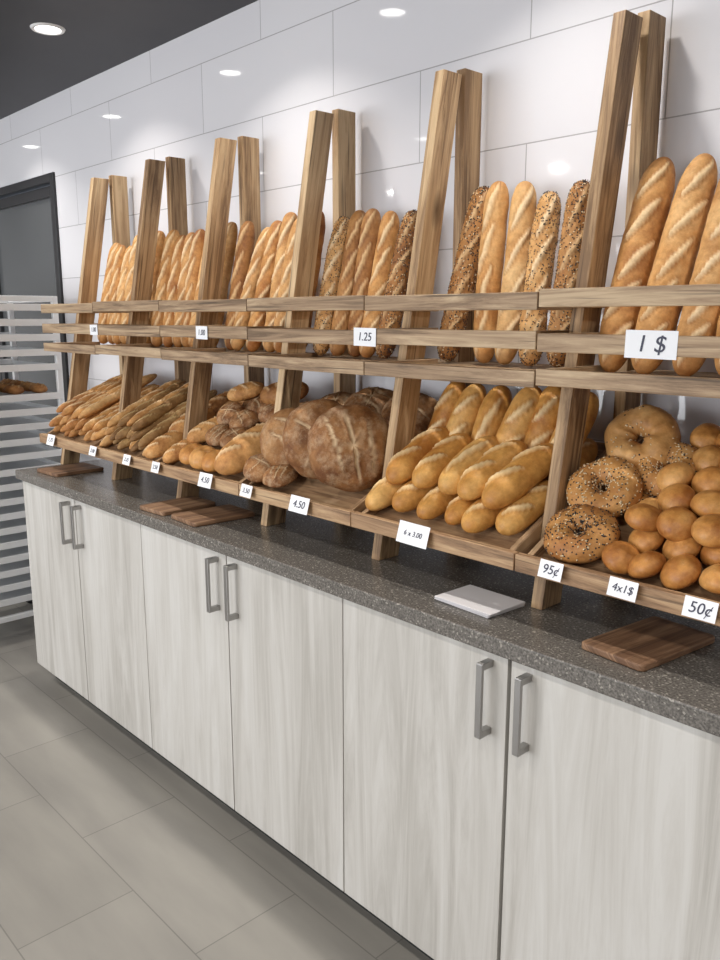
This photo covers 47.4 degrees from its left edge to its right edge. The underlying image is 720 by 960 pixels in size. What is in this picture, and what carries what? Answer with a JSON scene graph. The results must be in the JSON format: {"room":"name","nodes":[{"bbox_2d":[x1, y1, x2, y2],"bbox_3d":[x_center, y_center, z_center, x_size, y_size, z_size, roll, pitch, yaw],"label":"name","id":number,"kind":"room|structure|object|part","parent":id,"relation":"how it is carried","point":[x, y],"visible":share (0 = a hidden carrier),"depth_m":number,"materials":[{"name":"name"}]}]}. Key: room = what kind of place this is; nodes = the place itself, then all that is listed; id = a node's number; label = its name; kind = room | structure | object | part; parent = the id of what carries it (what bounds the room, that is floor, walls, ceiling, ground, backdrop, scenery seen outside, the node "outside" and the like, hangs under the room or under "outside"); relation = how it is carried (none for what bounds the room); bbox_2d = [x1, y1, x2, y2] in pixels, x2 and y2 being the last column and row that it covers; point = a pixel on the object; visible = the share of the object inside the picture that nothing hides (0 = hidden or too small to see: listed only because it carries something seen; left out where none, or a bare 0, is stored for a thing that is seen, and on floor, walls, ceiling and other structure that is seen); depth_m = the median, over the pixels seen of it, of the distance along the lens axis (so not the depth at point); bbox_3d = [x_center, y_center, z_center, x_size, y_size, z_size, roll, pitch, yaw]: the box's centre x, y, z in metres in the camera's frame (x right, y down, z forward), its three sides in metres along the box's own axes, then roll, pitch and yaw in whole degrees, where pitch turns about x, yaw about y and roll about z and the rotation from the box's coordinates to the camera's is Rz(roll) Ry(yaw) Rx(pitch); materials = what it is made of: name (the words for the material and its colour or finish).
{"room":"food shop","nodes":[
{"label":"food shop","id":0,"kind":"room"},
{"bbox_2d":[0,0,257,118],"bbox_3d":[-2.473,-1.147,0.341,6.560,0.100,9.200,-10,15,-42],"label":"ceiling","id":1,"kind":"structure","parent":0,"point":[99,36],"depth_m":3.02,"materials":[{"name":"black paint"}]},
{"bbox_2d":[30,23,65,34],"bbox_3d":[-1.116,-1.611,2.931,0.120,0.006,0.120,-10,15,-42],"label":"recessed light","id":2,"kind":"object","parent":1,"relation":"in","point":[41,28],"depth_m":2.93,"materials":[{"name":"white plastic"}]},
{"bbox_2d":[0,601,430,959],"bbox_3d":[-2.436,1.401,0.885,6.460,0.100,9.000,-10,15,-42],"label":"floor","id":3,"kind":"structure","parent":0,"point":[109,850],"depth_m":2.29,"materials":[{"name":"tile"}]},
{"bbox_2d":[0,295,64,623],"bbox_3d":[-1.773,-0.052,3.852,0.629,1.584,0.558,-10,15,-42],"label":"rack","id":4,"kind":"object","parent":3,"relation":"on","point":[21,447],"visible":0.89,"depth_m":3.75,"materials":[{"name":"silver metal"}]},
{"bbox_2d":[23,481,171,763],"bbox_3d":[-0.826,0.452,3.169,0.588,0.865,0.947,-10,15,-42],"label":"base cabinet","id":5,"kind":"object","parent":3,"relation":"on","point":[86,561],"visible":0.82,"depth_m":2.92,"materials":[{"name":"white laminate"}]},
{"bbox_3d":[-1.170,0.411,3.164,0.018,0.773,0.471,-10,15,-42],"label":"door","id":6,"kind":"part","parent":5,"relation":"part of","materials":[{"name":"white laminate"}]},
{"bbox_3d":[-1.058,0.154,2.950,0.036,0.155,0.015,-10,15,-42],"label":"handle","id":7,"kind":"part","parent":5,"relation":"part of","materials":[{"name":"silver metal"}]},
{"bbox_3d":[-0.997,0.167,2.886,0.036,0.155,0.015,-10,15,-42],"label":"handle","id":8,"kind":"part","parent":5,"relation":"part of","materials":[{"name":"silver metal"}]},
{"bbox_3d":[-0.845,0.479,2.824,0.018,0.773,0.471,-10,15,-42],"label":"door","id":9,"kind":"part","parent":5,"relation":"part of","materials":[{"name":"white laminate"}]},
{"bbox_2d":[15,459,719,736],"bbox_3d":[-0.008,0.179,2.240,0.571,0.035,3.362,-10,15,-42],"label":"countertop","id":10,"kind":"structure","parent":5,"relation":"on","point":[330,557],"depth_m":1.84,"materials":[{"name":"stone"}]},
{"bbox_2d":[37,462,103,476],"bbox_3d":[-1.135,-0.041,3.214,0.170,0.013,0.200,11,16,43],"label":"cutting board","id":11,"kind":"object","parent":10,"relation":"on","point":[76,468],"visible":1,"depth_m":3.18,"materials":[{"name":"brown wood"}]},
{"bbox_2d":[39,175,173,464],"bbox_3d":[-0.973,-0.620,3.193,0.449,1.158,0.462,-10,15,-42],"label":"display rack","id":12,"kind":"object","parent":10,"relation":"on","point":[82,346],"visible":0.56,"depth_m":3.32,"materials":[{"name":"brown wood"}]},
{"bbox_2d":[46,434,54,445],"bbox_3d":[-1.198,-0.155,3.177,0.060,0.041,0.012,11,16,44],"label":"price card","id":13,"kind":"object","parent":12,"relation":"attached to","point":[50,439],"visible":1,"depth_m":3.18,"materials":[{"name":"white paper"}]},
{"bbox_2d":[49,374,159,440],"bbox_3d":[-0.991,-0.295,3.225,0.359,0.239,0.424,-10,15,-42],"label":"baguettes","id":14,"kind":"object","parent":12,"relation":"in","point":[88,413],"visible":0.64,"depth_m":3.16,"materials":[{"name":"brown food"}]},
{"bbox_2d":[97,231,165,343],"bbox_3d":[-0.902,-0.750,3.228,0.151,0.429,0.428,-10,15,-42],"label":"baguettes","id":15,"kind":"object","parent":12,"relation":"in","point":[118,278],"visible":0.42,"depth_m":3.26,"materials":[{"name":"brown food"}]},
{"bbox_2d":[90,156,242,479],"bbox_3d":[-0.663,-0.561,2.868,0.449,1.170,0.476,-10,15,-42],"label":"display rack","id":16,"kind":"object","parent":10,"relation":"on","point":[135,350],"visible":0.59,"depth_m":2.99,"materials":[{"name":"brown wood"}]},
{"bbox_2d":[88,445,96,455],"bbox_3d":[-0.952,-0.103,2.920,0.010,0.034,0.051,-11,15,-42],"label":"price card","id":17,"kind":"object","parent":16,"relation":"attached to","point":[92,451],"visible":1,"depth_m":2.92,"materials":[{"name":"white paper"}]},
{"bbox_2d":[90,325,97,334],"bbox_3d":[-0.944,-0.532,2.906,0.002,0.036,0.060,-10,14,-42],"label":"price card","id":18,"kind":"object","parent":16,"relation":"attached to","point":[93,328],"visible":1,"depth_m":2.90,"materials":[{"name":"white paper"}]},
{"bbox_2d":[122,454,130,465],"bbox_3d":[-0.780,-0.068,2.740,0.010,0.034,0.046,-11,16,-44],"label":"price card","id":19,"kind":"object","parent":16,"relation":"attached to","point":[126,458],"visible":1,"depth_m":2.74,"materials":[{"name":"white paper"}]},
{"bbox_2d":[99,379,228,458],"bbox_3d":[-0.671,-0.227,2.905,0.372,0.240,0.440,-9,15,-39],"label":"baguettes","id":20,"kind":"object","parent":16,"relation":"in","point":[154,423],"visible":0.8,"depth_m":2.84,"materials":[{"name":"brown food"}]},
{"bbox_2d":[150,222,237,346],"bbox_3d":[-0.595,-0.683,2.902,0.150,0.425,0.432,-10,15,-42],"label":"baguettes","id":21,"kind":"object","parent":16,"relation":"in","point":[181,260],"visible":0.51,"depth_m":2.92,"materials":[{"name":"brown food"}]},
{"bbox_2d":[140,496,214,515],"bbox_3d":[-0.578,0.081,2.603,0.140,0.013,0.200,11,16,43],"label":"cutting board","id":22,"kind":"object","parent":10,"relation":"on","point":[189,503],"visible":1,"depth_m":2.58,"materials":[{"name":"brown wood"}]},
{"bbox_2d":[171,504,254,526],"bbox_3d":[-0.444,0.106,2.478,0.210,0.013,0.150,-9,15,-39],"label":"cutting board","id":23,"kind":"object","parent":10,"relation":"on","point":[223,513],"visible":1,"depth_m":2.46,"materials":[{"name":"brown wood"}]},
{"bbox_2d":[155,136,333,497],"bbox_3d":[-0.344,-0.496,2.534,0.449,1.173,0.482,-10,15,-42],"label":"display rack","id":24,"kind":"object","parent":10,"relation":"on","point":[203,354],"visible":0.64,"depth_m":2.65,"materials":[{"name":"brown wood"}]},
{"bbox_2d":[151,461,159,472],"bbox_3d":[-0.650,-0.041,2.605,0.010,0.034,0.050,-10,15,-40],"label":"price card","id":25,"kind":"object","parent":24,"relation":"attached to","point":[155,465],"visible":1,"depth_m":2.60,"materials":[{"name":"white paper"}]},
{"bbox_2d":[196,326,207,339],"bbox_3d":[-0.465,-0.432,2.406,0.002,0.038,0.065,-9,15,-39],"label":"price card","id":26,"kind":"object","parent":24,"relation":"attached to","point":[201,331],"visible":1,"depth_m":2.40,"materials":[{"name":"white paper"}]},
{"bbox_2d":[197,472,212,488],"bbox_3d":[-0.453,0.001,2.399,0.012,0.041,0.066,-11,16,-43],"label":"price card","id":27,"kind":"object","parent":24,"relation":"attached to","point":[205,479],"visible":1,"depth_m":2.40,"materials":[{"name":"white paper"}]},
{"bbox_2d":[163,381,308,474],"bbox_3d":[-0.355,-0.177,2.555,0.381,0.266,0.460,-10,15,-42],"label":"loaves","id":28,"kind":"object","parent":24,"relation":"in","point":[235,428],"visible":0.82,"depth_m":2.54,"materials":[{"name":"orange food"}]},
{"bbox_2d":[224,212,325,352],"bbox_3d":[-0.278,-0.620,2.578,0.151,0.429,0.422,-10,15,-41],"label":"baguettes","id":29,"kind":"object","parent":24,"relation":"in","point":[265,272],"visible":0.57,"depth_m":2.58,"materials":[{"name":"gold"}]},
{"bbox_2d":[239,109,449,525],"bbox_3d":[-0.024,-0.431,2.199,0.449,1.176,0.478,-10,15,-42],"label":"display rack","id":30,"kind":"object","parent":10,"relation":"on","point":[327,502],"visible":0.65,"depth_m":2.30,"materials":[{"name":"brown wood"}]},
{"bbox_2d":[240,483,252,497],"bbox_3d":[-0.313,0.030,2.252,0.010,0.034,0.051,-11,15,-43],"label":"price card","id":31,"kind":"object","parent":30,"relation":"attached to","point":[246,490],"visible":1,"depth_m":2.25,"materials":[{"name":"white paper"}]},
{"bbox_2d":[288,494,309,514],"bbox_3d":[-0.155,0.063,2.088,0.012,0.042,0.072,-11,16,-44],"label":"price card","id":32,"kind":"object","parent":30,"relation":"attached to","point":[297,504],"visible":1,"depth_m":2.09,"materials":[{"name":"white paper"}]},
{"bbox_2d":[243,387,437,491],"bbox_3d":[-0.046,-0.116,2.234,0.401,0.261,0.486,-10,15,-42],"label":"loaves","id":33,"kind":"object","parent":30,"relation":"in","point":[338,440],"visible":0.88,"depth_m":2.11,"materials":[{"name":"brown food"}]},
{"bbox_2d":[313,208,416,358],"bbox_3d":[0.006,-0.549,2.280,0.155,0.407,0.334,-10,15,-42],"label":"baguettes","id":34,"kind":"object","parent":30,"relation":"in","point":[367,254],"visible":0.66,"depth_m":2.25,"materials":[{"name":"bread"},{"name":"seeds"}]},
{"bbox_2d":[351,68,606,569],"bbox_3d":[0.300,-0.370,1.860,0.449,1.190,0.492,-10,15,-42],"label":"display rack","id":35,"kind":"object","parent":10,"relation":"on","point":[456,97],"visible":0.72,"depth_m":1.96,"materials":[{"name":"brown wood"}]},
{"bbox_2d":[354,328,375,346],"bbox_3d":[0.011,-0.333,1.909,0.002,0.042,0.075,-10,16,-42],"label":"price card","id":36,"kind":"object","parent":35,"relation":"attached to","point":[362,336],"visible":1,"depth_m":1.91,"materials":[{"name":"white paper"}]},
{"bbox_2d":[396,520,429,548],"bbox_3d":[0.116,0.120,1.804,0.014,0.048,0.091,-11,15,-42],"label":"price card","id":37,"kind":"object","parent":35,"relation":"attached to","point":[416,535],"visible":1,"depth_m":1.80,"materials":[{"name":"white paper"}]},
{"bbox_2d":[365,382,598,535],"bbox_3d":[0.284,-0.068,1.891,0.370,0.307,0.473,-10,15,-42],"label":"rolls","id":38,"kind":"object","parent":35,"relation":"in","point":[482,460],"visible":0.91,"depth_m":1.84,"materials":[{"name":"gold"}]},
{"bbox_2d":[437,179,589,366],"bbox_3d":[0.357,-0.488,1.922,0.139,0.428,0.384,-10,15,-40],"label":"baguettes","id":39,"kind":"object","parent":35,"relation":"in","point":[532,234],"visible":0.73,"depth_m":1.90,"materials":[{"name":"bread"},{"name":"seeds"}]},
{"bbox_2d":[434,585,524,617],"bbox_3d":[0.253,0.255,1.738,0.128,0.011,0.163,-10,15,-42],"label":"cutting board","id":40,"kind":"object","parent":10,"relation":"on","point":[485,603],"visible":1,"depth_m":1.72,"materials":[{"name":"white plastic"}]},
{"bbox_2d":[515,10,719,626],"bbox_3d":[0.631,-0.307,1.512,0.449,1.203,0.511,-10,15,-42],"label":"display rack","id":41,"kind":"object","parent":10,"relation":"on","point":[634,64],"visible":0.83,"depth_m":1.63,"materials":[{"name":"brown wood"}]},
{"bbox_2d":[537,559,563,581],"bbox_3d":[0.360,0.171,1.549,0.010,0.033,0.052,-10,15,-40],"label":"price card","id":42,"kind":"object","parent":41,"relation":"attached to","point":[551,570],"visible":1,"depth_m":1.55,"materials":[{"name":"white paper"}]},
{"bbox_2d":[606,576,638,602],"bbox_3d":[0.462,0.192,1.443,0.010,0.034,0.056,-10,15,-41],"label":"price card","id":43,"kind":"object","parent":41,"relation":"attached to","point":[620,588],"visible":1,"depth_m":1.44,"materials":[{"name":"white paper"}]},
{"bbox_2d":[624,330,678,359],"bbox_3d":[0.496,-0.231,1.401,0.002,0.049,0.095,-11,16,-44],"label":"price card","id":44,"kind":"object","parent":41,"relation":"attached to","point":[645,344],"visible":1,"depth_m":1.40,"materials":[{"name":"white paper"}]},
{"bbox_2d":[598,153,719,375],"bbox_3d":[0.668,-0.420,1.541,0.195,0.443,0.405,-10,15,-42],"label":"baguettes","id":45,"kind":"object","parent":41,"relation":"in","point":[659,246],"visible":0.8,"depth_m":1.58,"materials":[{"name":"orange food"}]},
{"bbox_2d":[602,423,719,594],"bbox_3d":[0.659,0.043,1.515,0.373,0.258,0.305,-10,15,-42],"label":"rolls","id":46,"kind":"object","parent":41,"relation":"in","point":[688,517],"visible":0.98,"depth_m":1.48,"materials":[{"name":"orange food"}]},
{"bbox_2d":[681,595,718,623],"bbox_3d":[0.557,0.212,1.343,0.010,0.033,0.056,-10,15,-42],"label":"price card","id":47,"kind":"object","parent":41,"relation":"attached to","point":[693,607],"visible":1,"depth_m":1.34,"materials":[{"name":"white paper"}]},
{"bbox_2d":[582,616,714,671],"bbox_3d":[0.533,0.299,1.514,0.230,0.013,0.135,-8,14,-35],"label":"cutting board","id":48,"kind":"object","parent":10,"relation":"on","point":[646,644],"visible":1,"depth_m":1.50,"materials":[{"name":"brown wood"}]},
{"bbox_2d":[141,524,363,908],"bbox_3d":[-0.177,0.587,2.491,0.588,0.865,0.947,-10,15,-42],"label":"base cabinet","id":49,"kind":"object","parent":3,"relation":"on","point":[246,661],"visible":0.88,"depth_m":2.23,"materials":[{"name":"white laminate"}]},
{"bbox_3d":[-0.521,0.547,2.485,0.018,0.773,0.471,-10,15,-42],"label":"door","id":50,"kind":"part","parent":49,"relation":"part of","materials":[{"name":"white laminate"}]},
{"bbox_3d":[-0.409,0.289,2.272,0.036,0.155,0.015,-10,15,-42],"label":"handle","id":51,"kind":"part","parent":49,"relation":"part of","materials":[{"name":"silver metal"}]},
{"bbox_3d":[-0.347,0.302,2.208,0.036,0.155,0.015,-10,15,-42],"label":"handle","id":52,"kind":"part","parent":49,"relation":"part of","materials":[{"name":"silver metal"}]},
{"bbox_3d":[-0.196,0.615,2.146,0.018,0.773,0.471,-10,15,-42],"label":"door","id":53,"kind":"part","parent":49,"relation":"part of","materials":[{"name":"white laminate"}]},
{"bbox_2d":[343,599,719,959],"bbox_3d":[0.473,0.723,1.813,0.588,0.865,0.947,-10,15,-42],"label":"base cabinet","id":54,"kind":"object","parent":3,"relation":"on","point":[496,807],"visible":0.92,"depth_m":1.59,"materials":[{"name":"white laminate"}]},
{"bbox_3d":[0.128,0.682,1.808,0.018,0.773,0.469,-10,15,-42],"label":"door","id":55,"kind":"part","parent":54,"relation":"part of","materials":[{"name":"white laminate"}]},
{"bbox_3d":[0.241,0.425,1.594,0.036,0.155,0.015,-10,15,-42],"label":"handle","id":56,"kind":"part","parent":54,"relation":"part of","materials":[{"name":"silver metal"}]},
{"bbox_3d":[0.302,0.438,1.530,0.036,0.155,0.015,-10,15,-42],"label":"handle","id":57,"kind":"part","parent":54,"relation":"part of","materials":[{"name":"silver metal"}]},
{"bbox_3d":[0.454,0.750,1.467,0.018,0.773,0.469,-10,15,-42],"label":"door","id":58,"kind":"part","parent":54,"relation":"part of","materials":[{"name":"white laminate"}]},
{"bbox_2d":[0,0,719,461],"bbox_3d":[-0.110,-0.305,2.771,0.120,2.505,9.200,-10,15,-42],"label":"wall","id":59,"kind":"structure","parent":0,"point":[259,70],"depth_m":2.39,"materials":[{"name":"white tile"}]},
{"bbox_2d":[0,198,60,462],"bbox_3d":[-2.076,-0.529,4.824,0.010,2.100,1.810,-10,15,-42],"label":"door","id":60,"kind":"structure","parent":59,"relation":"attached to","point":[27,261],"depth_m":4.37,"materials":[{"name":"grey metal"}]},
{"bbox_2d":[0,172,68,401],"bbox_3d":[-2.073,-0.546,4.830,0.112,2.170,1.900,-10,15,-42],"label":"frame","id":61,"kind":"object","parent":59,"relation":"attached to","point":[41,187],"visible":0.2,"depth_m":4.08,"materials":[{"name":"grey metal"}]}
]}

